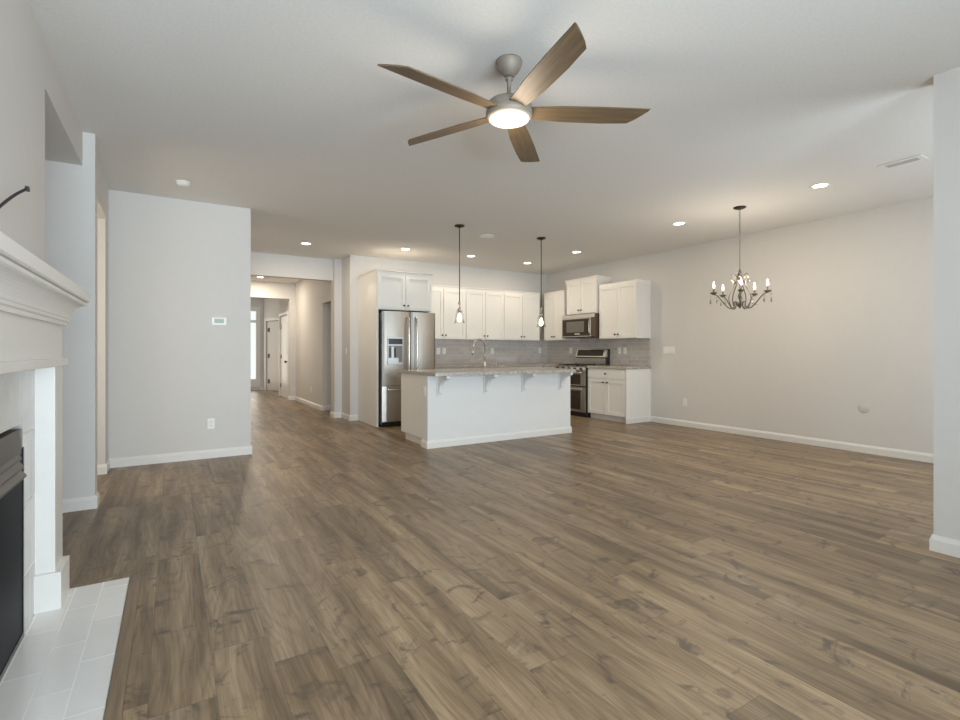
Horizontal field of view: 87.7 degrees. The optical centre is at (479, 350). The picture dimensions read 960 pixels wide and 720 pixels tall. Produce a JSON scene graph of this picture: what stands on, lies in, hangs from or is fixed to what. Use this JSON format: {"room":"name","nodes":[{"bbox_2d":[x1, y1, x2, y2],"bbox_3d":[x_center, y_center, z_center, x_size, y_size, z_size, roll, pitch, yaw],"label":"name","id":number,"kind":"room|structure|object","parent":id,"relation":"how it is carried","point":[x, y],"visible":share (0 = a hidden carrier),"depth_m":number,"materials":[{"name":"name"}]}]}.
{"room":"living room","nodes":[
{"label":"living room","id":0,"kind":"room"},
{"bbox_2d":[0,0,106,261],"bbox_3d":[-2.744,-0.228,2.585,0.880,2.855,4.880,0,0,-32],"label":"wall","id":1,"kind":"structure","parent":0,"point":[39,123],"depth_m":2.37,"materials":[{"name":"beige paint"}]},
{"bbox_2d":[0,186,29,207],"bbox_3d":[-1.796,-0.561,1.892,0.018,0.213,0.320,0,0,-17],"label":"cable","id":2,"kind":"object","parent":1,"relation":"attached to","point":[27,188],"visible":1,"depth_m":1.94,"materials":[{"name":"black rubber"}]},
{"bbox_2d":[0,231,89,632],"bbox_3d":[-1.632,0.445,1.755,0.210,1.493,1.866,0,0,-32],"label":"fireplace surround","id":3,"kind":"object","parent":1,"relation":"attached to","point":[36,300],"visible":0.88,"depth_m":2.16,"materials":[{"name":"wood"}]},
{"bbox_2d":[0,429,26,680],"bbox_3d":[-1.691,0.753,1.721,0.074,0.876,0.854,0,0,-32],"label":"fireplace insert","id":4,"kind":"object","parent":3,"relation":"in","point":[12,475],"visible":0.97,"depth_m":1.92,"materials":[{"name":"black metal"}]},
{"bbox_2d":[0,429,21,466],"bbox_3d":[-1.687,0.365,1.698,0.057,0.100,0.720,0,0,-32],"label":"hood","id":5,"kind":"object","parent":4,"relation":"attached to","point":[10,440],"depth_m":1.89,"materials":[{"name":"grey metal"}]},
{"bbox_2d":[0,231,89,302],"bbox_3d":[-1.632,-0.276,1.755,0.210,0.052,1.866,0,0,-32],"label":"shelf","id":6,"kind":"object","parent":3,"relation":"attached to","point":[12,253],"depth_m":1.61,"materials":[{"name":"white paint"}]},
{"bbox_2d":[45,132,96,498],"bbox_3d":[-3.443,-0.228,3.587,1.100,2.855,0.140,0,0,-32],"label":"wall column","id":7,"kind":"structure","parent":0,"point":[70,189],"depth_m":3.76,"materials":[{"name":"beige paint"}]},
{"bbox_2d":[63,491,99,512],"bbox_3d":[-3.356,1.152,3.632,0.935,0.096,0.155,0,0,-32],"label":"baseboard","id":8,"kind":"structure","parent":7,"relation":"attached to","point":[90,502],"depth_m":3.76,"materials":[{"name":"white paint"}]},
{"bbox_2d":[97,187,107,464],"bbox_3d":[-4.469,-0.228,4.629,1.645,2.855,0.410,0,0,-32],"label":"wall","id":9,"kind":"structure","parent":0,"point":[102,224],"depth_m":4.87,"materials":[{"name":"beige paint"}]},
{"bbox_2d":[97,459,109,474],"bbox_3d":[-4.421,1.152,4.565,1.660,0.096,0.280,0,0,-32],"label":"baseboard","id":10,"kind":"structure","parent":9,"relation":"attached to","point":[102,468],"depth_m":4.87,"materials":[{"name":"white paint"}]},
{"bbox_2d":[108,190,250,458],"bbox_3d":[-3.274,-0.228,5.529,1.335,2.855,0.130,0,0,-32],"label":"wall partition","id":11,"kind":"structure","parent":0,"point":[175,266],"depth_m":5.44,"materials":[{"name":"beige paint"}]},
{"bbox_2d":[207,418,214,428],"bbox_3d":[-3.015,0.815,5.606,0.072,0.116,0.010,0,0,-32],"label":"outlet","id":12,"kind":"object","parent":11,"relation":"attached to","point":[210,422],"visible":1,"depth_m":5.61,"materials":[{"name":"white plastic"}]},
{"bbox_2d":[211,317,226,324],"bbox_3d":[-2.944,-0.335,5.642,0.150,0.090,0.024,0,0,-32],"label":"thermostat","id":13,"kind":"object","parent":11,"relation":"attached to","point":[214,320],"visible":1,"depth_m":5.63,"materials":[{"name":"white plastic"}]},
{"bbox_2d":[251,297,263,389],"bbox_3d":[-6.955,-0.228,15.295,3.000,2.855,0.140,0,0,-32],"label":"wall","id":14,"kind":"structure","parent":0,"point":[255,302],"depth_m":15.36,"materials":[{"name":"beige paint"}]},
{"bbox_2d":[251,307,259,386],"bbox_3d":[-6.937,-0.125,15.270,0.405,2.450,0.120,0,0,-32],"label":"window","id":15,"kind":"structure","parent":14,"relation":"in","point":[254,382],"depth_m":15.28,"materials":[{"name":"white paint"}]},
{"bbox_2d":[264,298,278,389],"bbox_3d":[-5.901,-0.228,14.920,1.701,2.855,0.100,0,0,34],"label":"wall","id":16,"kind":"structure","parent":0,"point":[271,306],"depth_m":15.19,"materials":[{"name":"beige paint"}]},
{"bbox_2d":[264,317,278,390],"bbox_3d":[-6.167,0.100,15.062,1.041,2.200,0.078,0,0,34],"label":"door","id":17,"kind":"structure","parent":16,"relation":"in","point":[272,326],"depth_m":15.14,"materials":[{"name":"beige paint"}]},
{"bbox_2d":[251,280,295,395],"bbox_3d":[-5.320,-0.228,11.839,1.800,2.855,0.140,0,0,-32],"label":"wall","id":18,"kind":"structure","parent":0,"point":[259,289],"depth_m":12.19,"materials":[{"name":"beige paint"}]},
{"bbox_2d":[279,299,288,395],"bbox_3d":[-4.595,-0.228,13.131,1.050,2.855,1.300,0,0,-32],"label":"wall","id":19,"kind":"structure","parent":0,"point":[283,303],"depth_m":13.14,"materials":[{"name":"beige paint"}]},
{"bbox_2d":[279,311,288,399],"bbox_3d":[-5.052,0.105,12.861,0.111,2.190,1.220,0,0,-32],"label":"door","id":20,"kind":"structure","parent":19,"relation":"in","point":[284,327],"depth_m":12.84,"materials":[{"name":"white paint"}]},
{"bbox_2d":[251,252,341,412],"bbox_3d":[-3.340,-0.228,8.654,1.830,2.855,0.240,0,0,-32],"label":"wall","id":21,"kind":"structure","parent":0,"point":[262,264],"depth_m":8.96,"materials":[{"name":"beige paint"}]},
{"bbox_2d":[296,279,330,405],"bbox_3d":[-2.984,-0.228,11.022,1.320,2.855,3.700,0,0,-32],"label":"wall","id":22,"kind":"structure","parent":0,"point":[313,297],"depth_m":10.63,"materials":[{"name":"beige paint"}]},
{"bbox_2d":[288,396,330,410],"bbox_3d":[-3.772,1.152,11.094,2.948,0.096,0.966,0,0,36],"label":"baseboard","id":23,"kind":"structure","parent":22,"relation":"attached to","point":[317,406],"depth_m":10.88,"materials":[{"name":"white paint"}]},
{"bbox_2d":[330,411,357,420],"bbox_3d":[-2.455,1.152,8.887,0.800,0.096,0.144,0,0,43],"label":"baseboard","id":24,"kind":"structure","parent":22,"relation":"attached to","point":[332,414],"depth_m":8.88,"materials":[{"name":"white paint"}]},
{"bbox_2d":[342,255,546,414],"bbox_3d":[-0.494,-0.228,10.031,4.460,2.855,0.600,0,0,-32],"label":"wall","id":25,"kind":"structure","parent":0,"point":[353,266],"depth_m":8.99,"materials":[{"name":"beige paint"}]},
{"bbox_2d":[358,269,433,426],"bbox_3d":[-1.439,-0.048,8.544,1.022,2.494,0.939,0,0,-32],"label":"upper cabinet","id":26,"kind":"object","parent":25,"relation":"attached to","point":[379,290],"visible":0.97,"depth_m":8.20,"materials":[{"name":"paint"}]},
{"bbox_2d":[429,284,465,339],"bbox_3d":[-0.743,-0.710,9.310,0.950,0.990,0.357,0,0,-32],"label":"upper cabinet","id":27,"kind":"object","parent":25,"relation":"attached to","point":[445,299],"visible":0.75,"depth_m":9.25,"materials":[{"name":"paint"}]},
{"bbox_2d":[466,287,503,339],"bbox_3d":[0.031,-0.710,9.787,0.865,0.990,0.357,0,0,-32],"label":"upper cabinet","id":28,"kind":"object","parent":25,"relation":"attached to","point":[484,307],"visible":0.96,"depth_m":9.65,"materials":[{"name":"paint"}]},
{"bbox_2d":[435,340,546,364],"bbox_3d":[0.099,0.024,10.037,3.177,0.472,0.012,0,0,-32],"label":"backsplash","id":29,"kind":"structure","parent":25,"relation":"attached to","point":[457,351],"depth_m":10.10,"materials":[{"name":"grey tile"}]},
{"bbox_2d":[501,290,539,340],"bbox_3d":[0.784,-0.710,10.251,0.900,0.990,0.357,0,0,-32],"label":"upper cabinet","id":30,"kind":"object","parent":25,"relation":"attached to","point":[521,309],"visible":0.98,"depth_m":10.12,"materials":[{"name":"paint"}]},
{"bbox_2d":[29,0,959,282],"bbox_3d":[-1.700,-1.715,7.527,9.600,0.120,19.400,0,0,-32],"label":"ceiling","id":31,"kind":"structure","parent":0,"point":[285,112],"depth_m":3.47,"materials":[{"name":"paint"}]},
{"bbox_2d":[175,180,190,186],"bbox_3d":[-2.908,-1.634,4.896,0.132,0.042,0.132,0,0,-32],"label":"smoke detector","id":32,"kind":"object","parent":31,"relation":"attached to","point":[182,183],"visible":1,"depth_m":4.86,"materials":[{"name":"white plastic"}]},
{"bbox_2d":[454,224,464,321],"bbox_3d":[-0.270,-1.010,6.587,0.136,1.290,0.136,0,0,-32],"label":"pendant lamp","id":33,"kind":"object","parent":31,"relation":"hanging from","point":[459,318],"visible":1,"depth_m":6.58,"materials":[{"name":"brown metal"}]},
{"bbox_2d":[480,234,493,237],"bbox_3d":[0.101,-1.649,7.196,0.216,0.010,0.216,0,0,-32],"label":"ceiling speaker","id":34,"kind":"object","parent":31,"relation":"attached to","point":[484,235],"visible":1,"depth_m":7.18,"materials":[{"name":"white plastic"}]},
{"bbox_2d":[377,22,649,161],"bbox_3d":[0.119,-1.482,2.812,1.476,0.345,1.524,0,0,-32],"label":"ceiling fan","id":35,"kind":"object","parent":31,"relation":"hanging from","point":[511,111],"visible":1,"depth_m":2.79,"materials":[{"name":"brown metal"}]},
{"bbox_2d":[537,237,545,326],"bbox_3d":[0.896,-1.002,7.317,0.136,1.305,0.136,0,0,-32],"label":"pendant lamp","id":36,"kind":"object","parent":31,"relation":"hanging from","point":[541,315],"visible":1,"depth_m":7.31,"materials":[{"name":"brown metal"}]},
{"bbox_2d":[671,222,685,225],"bbox_3d":[2.583,-1.651,6.490,0.184,0.006,0.184,0,0,-32],"label":"recessed light","id":37,"kind":"object","parent":31,"relation":"in","point":[675,223],"visible":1,"depth_m":6.48,"materials":[{"name":"beige"}]},
{"bbox_2d":[710,206,771,309],"bbox_3d":[3.013,-1.068,5.766,0.627,1.172,0.652,0,0,-32],"label":"chandelier","id":38,"kind":"object","parent":31,"relation":"hanging from","point":[739,277],"visible":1,"depth_m":5.75,"materials":[{"name":"brown metal"}]},
{"bbox_2d":[763,286,771,292],"bbox_3d":[3.198,-0.687,5.559,0.084,0.075,0.083,0,0,-32],"label":"candle holder","id":39,"kind":"object","parent":38,"relation":"on","point":[767,290],"depth_m":5.55,"materials":[{"name":"brown metal"}]},
{"bbox_2d":[809,182,830,188],"bbox_3d":[3.400,-1.651,5.000,0.184,0.006,0.184,0,0,-32],"label":"recessed light","id":40,"kind":"object","parent":31,"relation":"in","point":[826,184],"visible":1,"depth_m":4.99,"materials":[{"name":"beige"}]},
{"bbox_2d":[877,154,927,169],"bbox_3d":[3.696,-1.651,4.379,0.170,0.008,0.310,0,0,-32],"label":"ceiling vent","id":41,"kind":"object","parent":31,"relation":"in","point":[917,158],"visible":1,"depth_m":4.37,"materials":[{"name":"white metal"}]},
{"bbox_2d":[63,390,959,719],"bbox_3d":[-1.700,1.250,7.527,9.600,0.100,19.400,0,0,-32],"label":"floor","id":42,"kind":"structure","parent":0,"point":[334,568],"depth_m":2.69,"materials":[{"name":"brown wood"}]},
{"bbox_2d":[0,577,129,719],"bbox_3d":[-1.510,1.196,1.722,0.385,0.008,1.915,0,0,-32],"label":"hearth","id":43,"kind":"object","parent":42,"relation":"on","point":[61,668],"visible":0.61,"depth_m":1.92,"materials":[{"name":"tile"}]},
{"bbox_2d":[103,574,140,719],"bbox_3d":[-1.324,1.194,1.836,0.049,0.012,1.915,0,0,-32],"label":"strip","id":44,"kind":"object","parent":42,"relation":"on","point":[116,694],"visible":1,"depth_m":1.94,"materials":[{"name":"brown wood"}]},
{"bbox_2d":[109,446,251,467],"bbox_3d":[-3.948,1.152,6.638,1.350,0.096,2.755,0,0,-32],"label":"baseboard","id":45,"kind":"structure","parent":42,"relation":"on","point":[245,450],"depth_m":5.44,"materials":[{"name":"white paint"}]},
{"bbox_2d":[378,311,434,426],"bbox_3d":[-1.326,0.285,8.388,0.930,1.830,0.925,0,0,-32],"label":"refrigerator","id":46,"kind":"object","parent":42,"relation":"on","point":[406,340],"visible":0.62,"depth_m":7.97,"materials":[{"name":"silver metal"}]},
{"bbox_2d":[435,367,487,368],"bbox_3d":[-0.534,0.752,9.266,1.278,0.896,0.642,0,0,-32],"label":"base cabinet","id":47,"kind":"object","parent":42,"relation":"on","point":[471,367],"visible":0.02,"depth_m":9.00,"materials":[{"name":"paint"}]},
{"bbox_2d":[401,372,572,448],"bbox_3d":[0.183,0.750,7.001,2.345,0.898,1.110,0,0,-32],"label":"kitchen island","id":48,"kind":"object","parent":42,"relation":"on","point":[471,409],"visible":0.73,"depth_m":6.62,"materials":[{"name":"white paint"}]},
{"bbox_2d":[398,367,575,375],"bbox_3d":[0.175,0.281,7.014,2.365,0.041,1.160,0,0,-32],"label":"island countertop","id":49,"kind":"structure","parent":48,"relation":"on","point":[513,370],"depth_m":6.67,"materials":[{"name":"stone"}]},
{"bbox_2d":[471,338,485,367],"bbox_3d":[-0.017,0.035,7.457,0.268,0.448,0.064,0,0,-32],"label":"faucet","id":50,"kind":"object","parent":49,"relation":"on","point":[482,340],"visible":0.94,"depth_m":7.49,"materials":[{"name":"silver metal"}]},
{"bbox_2d":[488,366,542,367],"bbox_3d":[0.569,0.752,9.945,1.298,0.896,0.642,0,0,-32],"label":"base cabinet","id":51,"kind":"object","parent":42,"relation":"on","point":[521,366],"visible":0.03,"depth_m":9.81,"materials":[{"name":"paint"}]},
{"bbox_2d":[435,363,561,367],"bbox_3d":[0.366,0.281,9.617,3.188,0.040,1.008,0,0,-32],"label":"countertop","id":52,"kind":"structure","parent":51,"relation":"on","point":[517,364],"depth_m":9.66,"materials":[{"name":"stone"}]},
{"bbox_2d":[554,349,609,417],"bbox_3d":[1.906,0.580,9.471,0.689,1.240,0.832,0,0,-32],"label":"range","id":53,"kind":"object","parent":42,"relation":"on","point":[584,358],"visible":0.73,"depth_m":9.24,"materials":[{"name":"silver metal"}]},
{"bbox_2d":[555,365,589,366],"bbox_3d":[1.925,0.286,9.483,0.615,0.016,0.832,0,0,-32],"label":"cooktop","id":54,"kind":"object","parent":53,"relation":"in","point":[555,365],"depth_m":9.59,"materials":[{"name":"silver metal"}]},
{"bbox_2d":[588,368,650,423],"bbox_3d":[2.409,0.752,8.737,0.631,0.896,0.918,0,0,-32],"label":"base cabinet","id":55,"kind":"object","parent":42,"relation":"on","point":[618,395],"visible":0.99,"depth_m":8.45,"materials":[{"name":"paint"}]},
{"bbox_2d":[587,365,650,368],"bbox_3d":[2.416,0.281,8.742,0.614,0.040,0.922,0,0,-32],"label":"countertop","id":56,"kind":"structure","parent":55,"relation":"on","point":[590,366],"depth_m":8.45,"materials":[{"name":"stone"}]},
{"bbox_2d":[547,197,933,453],"bbox_3d":[3.923,-0.228,6.997,0.120,2.855,9.400,0,0,-32],"label":"wall","id":57,"kind":"structure","parent":0,"point":[848,322],"depth_m":6.46,"materials":[{"name":"beige paint"}]},
{"bbox_2d":[543,290,577,340],"bbox_3d":[1.631,-0.710,10.225,0.387,0.990,0.640,0,0,-32],"label":"upper cabinet","id":58,"kind":"object","parent":57,"relation":"attached to","point":[555,303],"visible":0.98,"depth_m":10.12,"materials":[{"name":"paint"}]},
{"bbox_2d":[565,275,611,315],"bbox_3d":[2.044,-1.035,9.522,0.422,0.680,0.852,0,0,-32],"label":"upper cabinet","id":59,"kind":"object","parent":57,"relation":"attached to","point":[582,293],"visible":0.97,"depth_m":9.35,"materials":[{"name":"paint"}]},
{"bbox_2d":[562,313,598,338],"bbox_3d":[1.999,-0.465,9.520,0.480,0.436,0.862,0,0,-32],"label":"microwave","id":60,"kind":"object","parent":59,"relation":"attached to","point":[581,326],"visible":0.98,"depth_m":9.34,"materials":[{"name":"silver metal"}]},
{"bbox_2d":[547,339,650,365],"bbox_3d":[2.179,0.024,9.702,0.012,0.472,2.764,0,0,-32],"label":"backsplash","id":61,"kind":"structure","parent":57,"relation":"attached to","point":[638,351],"depth_m":9.25,"materials":[{"name":"grey tile"}]},
{"bbox_2d":[599,279,650,338],"bbox_3d":[2.519,-0.708,8.784,0.387,0.985,0.865,0,0,-32],"label":"upper cabinet","id":62,"kind":"object","parent":57,"relation":"attached to","point":[624,306],"visible":1,"depth_m":8.55,"materials":[{"name":"paint"}]},
{"bbox_2d":[663,347,674,353],"bbox_3d":[3.103,-0.008,8.203,0.010,0.099,0.213,0,0,-32],"label":"light switch","id":63,"kind":"object","parent":57,"relation":"attached to","point":[666,350],"visible":1,"depth_m":8.20,"materials":[{"name":"white plastic"}]},
{"bbox_2d":[651,416,933,462],"bbox_3d":[4.584,1.152,5.795,0.015,0.096,6.380,0,0,-32],"label":"baseboard","id":64,"kind":"structure","parent":57,"relation":"attached to","point":[883,451],"depth_m":6.40,"materials":[{"name":"white paint"}]},
{"bbox_2d":[858,403,868,412],"bbox_3d":[4.525,0.675,5.899,0.006,0.114,0.114,0,0,-32],"label":"cover plate","id":65,"kind":"object","parent":57,"relation":"attached to","point":[864,408],"visible":1,"depth_m":5.90,"materials":[{"name":"white plastic"}]},
{"bbox_2d":[934,66,959,540],"bbox_3d":[3.691,-0.228,1.587,0.150,2.855,3.430,0,0,-32],"label":"wall","id":66,"kind":"structure","parent":0,"point":[946,84],"depth_m":2.96,"materials":[{"name":"beige paint"}]},
{"bbox_2d":[929,534,959,557],"bbox_3d":[3.661,1.152,1.636,0.180,0.096,3.345,0,0,-32],"label":"baseboard","id":67,"kind":"structure","parent":66,"relation":"attached to","point":[939,544],"depth_m":2.95,"materials":[{"name":"white paint"}]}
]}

